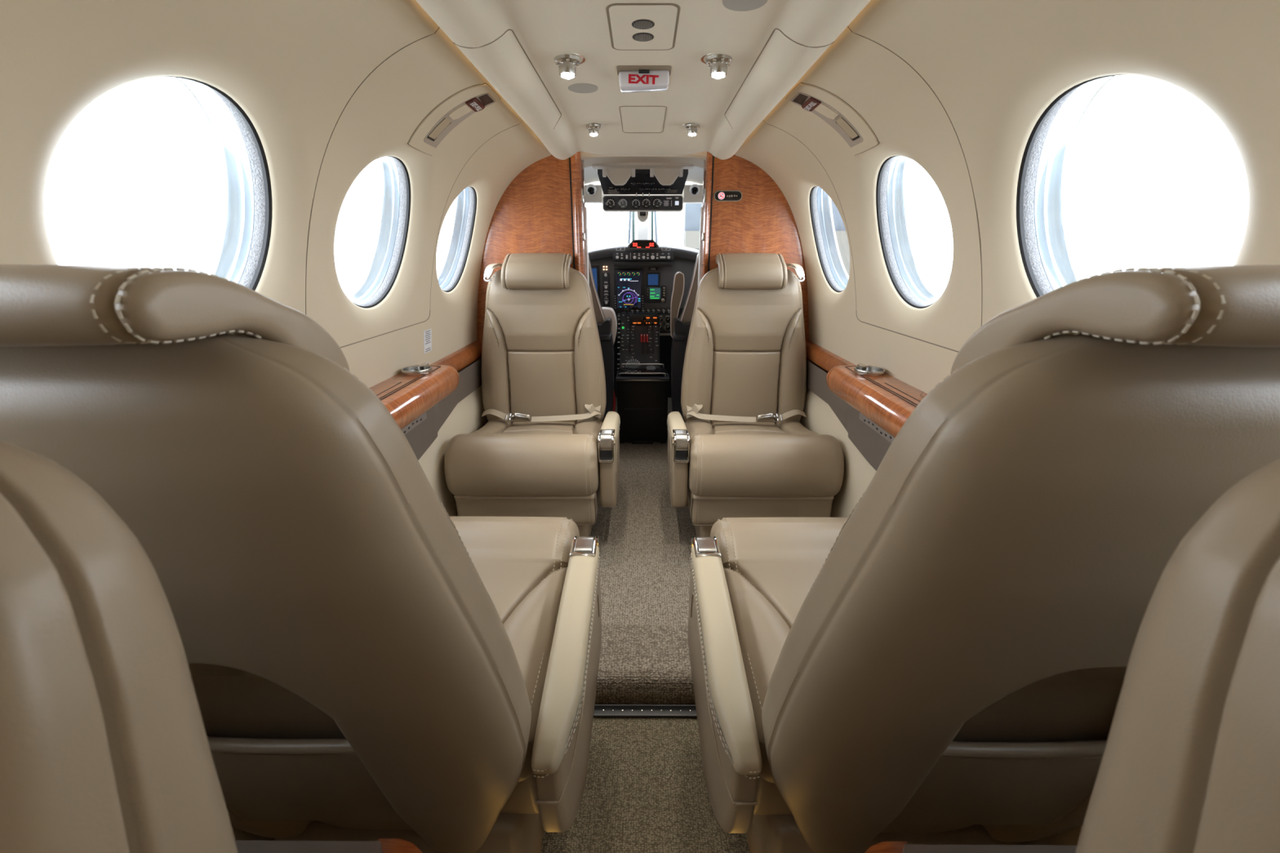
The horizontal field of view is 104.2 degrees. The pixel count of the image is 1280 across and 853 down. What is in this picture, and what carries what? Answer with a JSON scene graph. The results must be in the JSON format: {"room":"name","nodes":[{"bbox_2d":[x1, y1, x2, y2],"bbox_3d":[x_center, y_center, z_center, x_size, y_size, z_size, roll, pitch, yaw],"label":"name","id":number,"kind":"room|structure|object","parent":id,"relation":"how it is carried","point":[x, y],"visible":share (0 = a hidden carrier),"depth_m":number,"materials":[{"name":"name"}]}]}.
{"room":"aircraft cabin","nodes":[
{"label":"aircraft cabin","id":0,"kind":"room"},
{"bbox_2d":[0,0,551,387],"bbox_3d":[-0.463,0.060,0.533,0.460,1.247,3.162,0,19,0],"label":"wall","id":1,"kind":"structure","parent":0,"point":[328,89],"depth_m":0.78,"materials":[{"name":"beige plastic"}]},
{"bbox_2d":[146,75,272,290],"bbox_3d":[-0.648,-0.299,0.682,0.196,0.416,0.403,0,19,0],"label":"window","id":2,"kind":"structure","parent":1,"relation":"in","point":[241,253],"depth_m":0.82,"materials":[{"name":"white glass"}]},
{"bbox_2d":[231,385,488,840],"bbox_3d":[-0.674,0.589,0.697,0.048,0.610,3.124,0,19,0],"label":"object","id":3,"kind":"structure","parent":1,"relation":"attached to","point":[466,418],"depth_m":1.67,"materials":[{"name":"beige plastic"}]},
{"bbox_2d":[346,155,410,308],"bbox_3d":[-0.646,-0.469,1.171,0.196,0.416,0.403,0,19,0],"label":"window","id":4,"kind":"structure","parent":1,"relation":"in","point":[380,275],"depth_m":1.31,"materials":[{"name":"white glass"}]},
{"bbox_2d":[368,340,482,430],"bbox_3d":[-0.613,-0.101,1.377,0.144,0.095,1.382,0,19,0],"label":"ledge","id":5,"kind":"object","parent":1,"relation":"attached to","point":[406,398],"visible":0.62,"depth_m":1.29,"materials":[{"name":"brown wood"}]},
{"bbox_2d":[400,362,432,376],"bbox_3d":[-0.615,-0.161,1.395,0.078,0.015,0.124,0,19,0],"label":"cup holder","id":6,"kind":"object","parent":5,"relation":"on","point":[423,369],"visible":1,"depth_m":1.37,"materials":[{"name":"silver metal"}]},
{"bbox_2d":[423,328,431,353],"bbox_3d":[-0.654,-0.264,1.537,0.009,0.068,0.057,0,19,0],"label":"placard","id":7,"kind":"object","parent":1,"relation":"attached to","point":[427,334],"visible":1,"depth_m":1.53,"materials":[{"name":"white paper"}]},
{"bbox_2d":[401,358,481,460],"bbox_3d":[-0.654,0.018,1.419,0.077,0.181,1.382,0,19,0],"label":"console","id":8,"kind":"object","parent":1,"relation":"attached to","point":[420,433],"visible":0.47,"depth_m":1.58,"materials":[{"name":"brown"}]},
{"bbox_2d":[407,82,501,155],"bbox_3d":[-0.412,-0.684,1.113,0.182,0.121,0.145,0,19,0],"label":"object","id":9,"kind":"object","parent":1,"relation":"attached to","point":[446,116],"visible":1,"depth_m":1.10,"materials":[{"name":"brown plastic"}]},
{"bbox_2d":[437,186,476,292],"bbox_3d":[-0.643,-0.642,1.670,0.196,0.416,0.403,0,19,0],"label":"window","id":10,"kind":"structure","parent":1,"relation":"in","point":[450,274],"depth_m":1.81,"materials":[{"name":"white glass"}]},
{"bbox_2d":[591,162,693,168],"bbox_3d":[0.012,-1.086,2.058,0.420,0.030,0.100,0,19,0],"label":"rail","id":11,"kind":"object","parent":1,"relation":"attached to","point":[621,165],"visible":0.49,"depth_m":2.03,"materials":[{"name":"beige plastic"}]},
{"bbox_2d":[602,168,635,185],"bbox_3d":[-0.089,-1.056,2.100,0.138,0.073,0.024,0,19,0],"label":"sun visor","id":12,"kind":"object","parent":11,"relation":"attached to","point":[618,176],"visible":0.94,"depth_m":2.09,"materials":[{"name":"beige plastic"}]},
{"bbox_2d":[649,168,683,185],"bbox_3d":[0.111,-1.055,2.099,0.138,0.073,0.024,0,19,0],"label":"sun visor","id":13,"kind":"object","parent":11,"relation":"attached to","point":[665,176],"visible":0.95,"depth_m":2.09,"materials":[{"name":"beige plastic"}]},
{"bbox_2d":[580,151,706,168],"bbox_3d":[0.011,-1.025,1.936,0.600,0.079,0.250,0,19,0],"label":"trim","id":14,"kind":"structure","parent":1,"relation":"attached to","point":[697,159],"depth_m":1.93,"materials":[{"name":"beige plastic"}]},
{"bbox_2d":[415,0,871,159],"bbox_3d":[0.002,-0.446,0.262,0.626,0.076,2.987,0,19,0],"label":"ceiling","id":15,"kind":"structure","parent":0,"point":[514,45],"depth_m":0.94,"materials":[{"name":"beige plastic"}]},
{"bbox_2d":[554,51,586,79],"bbox_3d":[-0.139,-0.688,0.956,0.075,0.032,0.075,0,19,0],"label":"recessed light","id":16,"kind":"object","parent":15,"relation":"in","point":[567,64],"visible":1,"depth_m":0.94,"materials":[{"name":"silver plastic"}]},
{"bbox_2d":[568,83,598,93],"bbox_3d":[-0.128,-0.759,1.119,0.068,0.003,0.068,0,19,0],"label":"speaker cover","id":17,"kind":"object","parent":15,"relation":"attached to","point":[577,87],"visible":1,"depth_m":1.11,"materials":[{"name":"beige plastic"}]},
{"bbox_2d":[582,122,604,136],"bbox_3d":[-0.134,-0.859,1.444,0.064,0.028,0.064,0,19,0],"label":"recessed light","id":18,"kind":"object","parent":15,"relation":"in","point":[593,128],"visible":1,"depth_m":1.43,"materials":[{"name":"silver plastic"}]},
{"bbox_2d":[605,3,679,50],"bbox_3d":[0.005,-0.658,0.827,0.113,0.004,0.180,0,19,0],"label":"vent panel","id":19,"kind":"object","parent":15,"relation":"attached to","point":[632,26],"visible":1,"depth_m":0.81,"materials":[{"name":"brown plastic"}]},
{"bbox_2d":[632,32,653,41],"bbox_3d":[0.005,-0.666,0.853,0.037,0.002,0.037,0,19,0],"label":"grille","id":20,"kind":"object","parent":19,"relation":"attached to","point":[637,37],"depth_m":0.85,"materials":[{"name":"grey metal"}]},
{"bbox_2d":[631,18,654,29],"bbox_3d":[0.005,-0.650,0.805,0.037,0.002,0.037,0,19,0],"label":"grille","id":21,"kind":"object","parent":19,"relation":"attached to","point":[637,24],"depth_m":0.80,"materials":[{"name":"grey metal"}]},
{"bbox_2d":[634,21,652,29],"bbox_3d":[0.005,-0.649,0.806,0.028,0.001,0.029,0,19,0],"label":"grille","id":22,"kind":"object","parent":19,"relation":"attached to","point":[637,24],"depth_m":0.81,"materials":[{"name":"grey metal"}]},
{"bbox_2d":[619,106,666,133],"bbox_3d":[0.008,-0.845,1.376,0.122,0.011,0.247,0,19,0],"label":"access hatch","id":23,"kind":"object","parent":15,"relation":"attached to","point":[620,106],"visible":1,"depth_m":1.42,"materials":[{"name":"beige plastic"}]},
{"bbox_2d":[614,64,673,93],"bbox_3d":[0.009,-0.724,1.053,0.118,0.032,0.135,0,19,0],"label":"exit sign","id":24,"kind":"object","parent":15,"relation":"attached to","point":[634,77],"visible":1,"depth_m":1.01,"materials":[{"name":"beige plastic"}]},
{"bbox_2d":[681,122,702,136],"bbox_3d":[0.152,-0.858,1.443,0.064,0.028,0.064,0,19,0],"label":"recessed light","id":25,"kind":"object","parent":15,"relation":"in","point":[691,127],"visible":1,"depth_m":1.43,"materials":[{"name":"silver plastic"}]},
{"bbox_2d":[699,51,732,79],"bbox_3d":[0.151,-0.688,0.955,0.075,0.032,0.075,0,19,0],"label":"recessed light","id":26,"kind":"object","parent":15,"relation":"in","point":[718,64],"visible":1,"depth_m":0.94,"materials":[{"name":"silver plastic"}]},
{"bbox_2d":[722,0,767,11],"bbox_3d":[0.155,-0.624,0.730,0.068,0.003,0.068,0,19,0],"label":"speaker cover","id":27,"kind":"object","parent":15,"relation":"attached to","point":[734,5],"visible":1,"depth_m":0.74,"materials":[{"name":"beige plastic"}]},
{"bbox_2d":[590,397,696,704],"bbox_3d":[0.012,0.235,2.494,1.500,0.089,2.642,0,19,0],"label":"floor","id":28,"kind":"structure","parent":0,"point":[645,541],"depth_m":1.58,"materials":[{"name":"carpet"}]},
{"bbox_2d":[444,253,620,537],"bbox_3d":[-0.351,-0.092,1.788,0.549,1.002,0.593,0,19,0],"label":"seat","id":29,"kind":"object","parent":28,"relation":"on","point":[544,448],"visible":0.99,"depth_m":1.83,"materials":[{"name":"leather"}]},
{"bbox_2d":[444,419,602,497],"bbox_3d":[-0.381,0.077,1.799,0.488,0.209,0.501,0,19,0],"label":"seat cushion","id":30,"kind":"object","parent":29,"relation":"on","point":[503,458],"depth_m":1.58,"materials":[{"name":"leather"}]},
{"bbox_2d":[476,151,589,359],"bbox_3d":[-0.447,-0.396,2.055,0.477,1.400,0.127,0,19,0],"label":"bulkhead","id":31,"kind":"object","parent":28,"relation":"on","point":[543,209],"visible":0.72,"depth_m":1.87,"materials":[{"name":"brown wood"}]},
{"bbox_2d":[588,257,617,422],"bbox_3d":[-0.335,-0.389,2.571,0.438,1.008,0.550,0,19,0],"label":"seat","id":32,"kind":"object","parent":28,"relation":"on","point":[606,317],"visible":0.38,"depth_m":2.34,"materials":[{"name":"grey leather"}]},
{"bbox_2d":[617,305,659,373],"bbox_3d":[-0.008,-0.323,2.880,0.240,0.720,0.348,0,19,0],"label":"pedestal","id":33,"kind":"object","parent":28,"relation":"on","point":[639,331],"visible":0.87,"depth_m":2.83,"materials":[{"name":"grey plastic"}]},
{"bbox_2d":[615,363,669,444],"bbox_3d":[0.014,-0.123,2.748,0.285,0.429,0.134,0,19,0],"label":"pedestal","id":34,"kind":"object","parent":28,"relation":"on","point":[642,393],"visible":1,"depth_m":2.71,"materials":[{"name":"black plastic"}]},
{"bbox_2d":[613,391,615,411],"bbox_3d":[-0.147,-0.109,2.721,0.029,0.186,0.048,-7,20,-20],"label":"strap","id":35,"kind":"object","parent":34,"relation":"attached to","point":[614,398],"visible":0.3,"depth_m":2.70,"materials":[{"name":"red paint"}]},
{"bbox_2d":[670,253,698,422],"bbox_3d":[0.363,-0.388,2.568,0.436,1.008,0.550,0,19,0],"label":"seat","id":36,"kind":"object","parent":28,"relation":"on","point":[679,327],"visible":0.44,"depth_m":2.33,"materials":[{"name":"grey leather"}]},
{"bbox_2d":[697,151,808,360],"bbox_3d":[0.472,-0.395,2.050,0.471,1.400,0.128,0,19,0],"label":"bulkhead","id":37,"kind":"object","parent":28,"relation":"on","point":[762,220],"visible":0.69,"depth_m":1.87,"materials":[{"name":"brown wood"}]},
{"bbox_2d":[714,190,742,201],"bbox_3d":[0.326,-0.852,1.840,0.104,0.037,0.009,0,19,0],"label":"sign","id":38,"kind":"object","parent":37,"relation":"attached to","point":[719,195],"visible":1,"depth_m":1.84,"materials":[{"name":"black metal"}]},
{"bbox_2d":[666,253,844,537],"bbox_3d":[0.378,-0.091,1.784,0.549,1.002,0.593,0,19,0],"label":"seat","id":39,"kind":"object","parent":28,"relation":"on","point":[742,448],"visible":0.99,"depth_m":1.83,"materials":[{"name":"leather"}]},
{"bbox_2d":[684,419,844,497],"bbox_3d":[0.408,0.079,1.795,0.488,0.209,0.501,0,19,0],"label":"seat cushion","id":40,"kind":"object","parent":39,"relation":"on","point":[724,458],"depth_m":1.57,"materials":[{"name":"leather"}]},
{"bbox_2d":[587,248,698,397],"bbox_3d":[0.017,-0.610,3.234,1.120,1.030,0.650,0,19,0],"label":"wall","id":41,"kind":"structure","parent":0,"point":[665,341],"depth_m":3.57,"materials":[{"name":"grey plastic"}]},
{"bbox_2d":[587,240,698,335],"bbox_3d":[0.017,-0.857,3.071,1.040,0.535,0.636,0,19,0],"label":"panel","id":42,"kind":"object","parent":41,"relation":"attached to","point":[641,273],"visible":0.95,"depth_m":2.88,"materials":[{"name":"black plastic"}]},
{"bbox_2d":[632,243,653,248],"bbox_3d":[0.018,-0.979,2.694,0.112,0.025,0.003,0,19,0],"label":"warning lamp","id":43,"kind":"object","parent":42,"relation":"attached to","point":[634,245],"depth_m":2.70,"materials":[{"name":"red plastic"}]},
{"bbox_2d":[631,310,670,312],"bbox_3d":[0.063,-0.680,2.935,0.233,0.020,0.010,0,19,0],"label":"switch","id":44,"kind":"object","parent":42,"relation":"attached to","point":[660,311],"depth_m":2.94,"materials":[{"name":"black plastic"}]},
{"bbox_2d":[583,165,703,184],"bbox_3d":[0.013,-0.548,2.446,1.400,1.430,0.880,0,19,0],"label":"ceiling","id":45,"kind":"structure","parent":0,"point":[695,175],"depth_m":2.54,"materials":[{"name":"white plastic"}]},
{"bbox_2d":[584,183,602,203],"bbox_3d":[-0.285,-1.235,2.640,0.170,0.086,0.085,0,19,0],"label":"ceiling vent","id":46,"kind":"object","parent":45,"relation":"in","point":[593,193],"visible":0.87,"depth_m":2.64,"materials":[{"name":"white plastic"}]},
{"bbox_2d":[586,183,596,195],"bbox_3d":[-0.257,-1.245,2.618,0.056,0.052,0.034,0,19,0],"label":"socket","id":47,"kind":"object","parent":46,"relation":"attached to","point":[591,189],"depth_m":2.61,"materials":[{"name":"black"}]},
{"bbox_2d":[627,211,650,243],"bbox_3d":[-0.242,-1.141,2.799,0.722,0.280,0.223,-17,25,-40],"label":"window","id":48,"kind":"structure","parent":45,"relation":"attached to","point":[632,214],"depth_m":2.94,"materials":[{"name":"grey"}]},
{"bbox_2d":[584,181,700,196],"bbox_3d":[0.016,-1.306,2.722,1.240,0.158,0.200,0,19,0],"label":"trim","id":49,"kind":"structure","parent":45,"relation":"attached to","point":[686,182],"depth_m":2.71,"materials":[{"name":"beige plastic"}]},
{"bbox_2d":[636,211,648,222],"bbox_3d":[0.016,-1.170,2.743,0.064,0.080,0.071,0,19,0],"label":"compass","id":50,"kind":"object","parent":49,"relation":"attached to","point":[642,216],"visible":0.62,"depth_m":2.72,"materials":[{"name":"beige plastic"}]},
{"bbox_2d":[597,168,688,211],"bbox_3d":[0.013,-1.095,2.309,0.396,0.166,0.242,0,19,0],"label":"panel","id":51,"kind":"object","parent":45,"relation":"attached to","point":[642,184],"visible":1,"depth_m":2.37,"materials":[{"name":"black plastic"}]},
{"bbox_2d":[650,211,657,243],"bbox_3d":[0.314,-1.149,2.821,0.700,0.280,0.130,17,26,41],"label":"window","id":52,"kind":"structure","parent":45,"relation":"attached to","point":[653,214],"depth_m":2.99,"materials":[{"name":"grey"}]},
{"bbox_2d":[683,183,702,202],"bbox_3d":[0.315,-1.234,2.637,0.170,0.086,0.085,0,19,0],"label":"ceiling vent","id":53,"kind":"object","parent":45,"relation":"in","point":[693,193],"visible":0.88,"depth_m":2.64,"materials":[{"name":"white plastic"}]},
{"bbox_2d":[688,183,699,195],"bbox_3d":[0.287,-1.244,2.615,0.056,0.052,0.034,0,19,0],"label":"socket","id":54,"kind":"object","parent":53,"relation":"attached to","point":[694,189],"depth_m":2.61,"materials":[{"name":"black plastic"}]},
{"bbox_2d":[540,717,749,852],"bbox_3d":[0.000,1.041,0.295,1.500,0.001,2.075,0,19,0],"label":"floor","id":55,"kind":"structure","parent":0,"point":[645,791],"depth_m":1.04,"materials":[{"name":"carpet"}]},
{"bbox_2d":[0,439,238,852],"bbox_3d":[-0.361,0.576,0.053,0.549,1.037,0.699,0,19,0],"label":"seat","id":56,"kind":"object","parent":55,"relation":"on","point":[104,748],"visible":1,"depth_m":0.18,"materials":[{"name":"leather"}]},
{"bbox_2d":[0,263,601,852],"bbox_3d":[-0.357,0.294,0.809,0.549,1.074,0.822,0,19,0],"label":"seat","id":57,"kind":"object","parent":55,"relation":"on","point":[368,661],"visible":0.92,"depth_m":0.40,"materials":[{"name":"leather"}]},
{"bbox_2d":[449,516,579,782],"bbox_3d":[-0.386,0.370,0.955,0.488,0.209,0.597,0,19,0],"label":"seat cushion","id":58,"kind":"object","parent":57,"relation":"on","point":[524,564],"depth_m":0.97,"materials":[{"name":"leather"}]},
{"bbox_2d":[235,838,422,852],"bbox_3d":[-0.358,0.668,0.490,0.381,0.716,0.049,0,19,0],"label":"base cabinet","id":59,"kind":"object","parent":55,"relation":"on","point":[384,845],"visible":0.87,"depth_m":0.39,"materials":[{"name":"brown wood"}]},
{"bbox_2d":[593,704,697,717],"bbox_3d":[0.005,0.708,1.239,1.300,0.009,0.032,0,19,0],"label":"rail","id":60,"kind":"object","parent":55,"relation":"on","point":[600,710],"visible":0.32,"depth_m":1.24,"materials":[{"name":"black plastic"}]},
{"bbox_2d":[864,841,1077,852],"bbox_3d":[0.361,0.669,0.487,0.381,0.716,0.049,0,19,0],"label":"base cabinet","id":61,"kind":"object","parent":55,"relation":"on","point":[885,846],"visible":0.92,"depth_m":0.39,"materials":[{"name":"brown wood"}]},
{"bbox_2d":[688,264,1279,852],"bbox_3d":[0.376,0.295,0.805,0.549,1.074,0.822,0,19,0],"label":"seat","id":62,"kind":"object","parent":55,"relation":"on","point":[944,660],"visible":0.94,"depth_m":0.41,"materials":[{"name":"leather"}]},
{"bbox_2d":[710,517,848,783],"bbox_3d":[0.406,0.372,0.951,0.488,0.209,0.597,0,19,0],"label":"seat cushion","id":63,"kind":"object","parent":62,"relation":"on","point":[768,567],"depth_m":0.97,"materials":[{"name":"leather"}]},
{"bbox_2d":[1075,457,1279,852],"bbox_3d":[0.371,0.577,0.050,0.549,1.037,0.699,0,19,0],"label":"seat","id":64,"kind":"object","parent":55,"relation":"on","point":[1190,762],"visible":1,"depth_m":0.19,"materials":[{"name":"leather"}]},
{"bbox_2d":[734,0,1279,393],"bbox_3d":[0.468,0.062,0.528,0.460,1.247,3.162,0,19,0],"label":"wall","id":65,"kind":"structure","parent":0,"point":[957,89],"depth_m":0.81,"materials":[{"name":"beige plastic"}]},
{"bbox_2d":[809,186,848,292],"bbox_3d":[0.662,-0.640,1.664,0.196,0.416,0.403,0,19,0],"label":"window","id":66,"kind":"structure","parent":65,"relation":"in","point":[835,273],"depth_m":1.80,"materials":[{"name":"clear glass"}]},
{"bbox_2d":[785,82,879,155],"bbox_3d":[0.425,-0.682,1.109,0.182,0.121,0.145,0,19,0],"label":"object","id":67,"kind":"object","parent":65,"relation":"attached to","point":[850,126],"visible":1,"depth_m":1.09,"materials":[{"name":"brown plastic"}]},
{"bbox_2d":[806,360,894,471],"bbox_3d":[0.668,0.020,1.412,0.077,0.181,1.382,0,19,0],"label":"console","id":68,"kind":"object","parent":65,"relation":"attached to","point":[871,441],"visible":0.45,"depth_m":1.49,"materials":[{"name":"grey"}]},
{"bbox_2d":[805,340,927,437],"bbox_3d":[0.627,-0.099,1.371,0.144,0.095,1.382,0,19,0],"label":"ledge","id":69,"kind":"object","parent":65,"relation":"attached to","point":[888,402],"visible":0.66,"depth_m":1.25,"materials":[{"name":"brown wood"}]},
{"bbox_2d":[853,363,884,377],"bbox_3d":[0.629,-0.159,1.389,0.078,0.015,0.124,0,19,0],"label":"cup holder","id":70,"kind":"object","parent":69,"relation":"on","point":[864,370],"visible":1,"depth_m":1.36,"materials":[{"name":"silver metal"}]},
{"bbox_2d":[875,155,941,308],"bbox_3d":[0.659,-0.466,1.165,0.196,0.416,0.403,0,19,0],"label":"window","id":71,"kind":"structure","parent":65,"relation":"in","point":[905,274],"depth_m":1.30,"materials":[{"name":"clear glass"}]},
{"bbox_2d":[799,386,1082,845],"bbox_3d":[0.678,0.591,0.691,0.048,0.610,3.124,0,19,0],"label":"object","id":72,"kind":"structure","parent":65,"relation":"attached to","point":[820,419],"depth_m":1.60,"materials":[{"name":"beige plastic"}]},
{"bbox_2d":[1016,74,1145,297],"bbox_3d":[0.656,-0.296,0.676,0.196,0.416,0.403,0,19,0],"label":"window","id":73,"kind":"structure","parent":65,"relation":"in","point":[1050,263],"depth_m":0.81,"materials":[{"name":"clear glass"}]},
{"label":"outside","id":74,"kind":"structure","parent":0,"visible":0},
{"bbox_2d":[336,272,1102,294],"bbox_3d":[0.000,1.984,0.689,120.000,0.001,120.000,0,19,0],"label":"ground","id":75,"kind":"structure","parent":74,"point":[938,282],"depth_m":42.40,"materials":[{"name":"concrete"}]},
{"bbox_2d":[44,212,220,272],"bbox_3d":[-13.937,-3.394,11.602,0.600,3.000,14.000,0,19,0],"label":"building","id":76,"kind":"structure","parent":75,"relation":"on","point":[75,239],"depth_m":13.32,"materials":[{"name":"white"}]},
{"bbox_2d":[683,199,849,275],"bbox_3d":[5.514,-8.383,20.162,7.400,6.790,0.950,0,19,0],"label":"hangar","id":77,"kind":"structure","parent":75,"relation":"on","point":[691,211],"depth_m":20.03,"materials":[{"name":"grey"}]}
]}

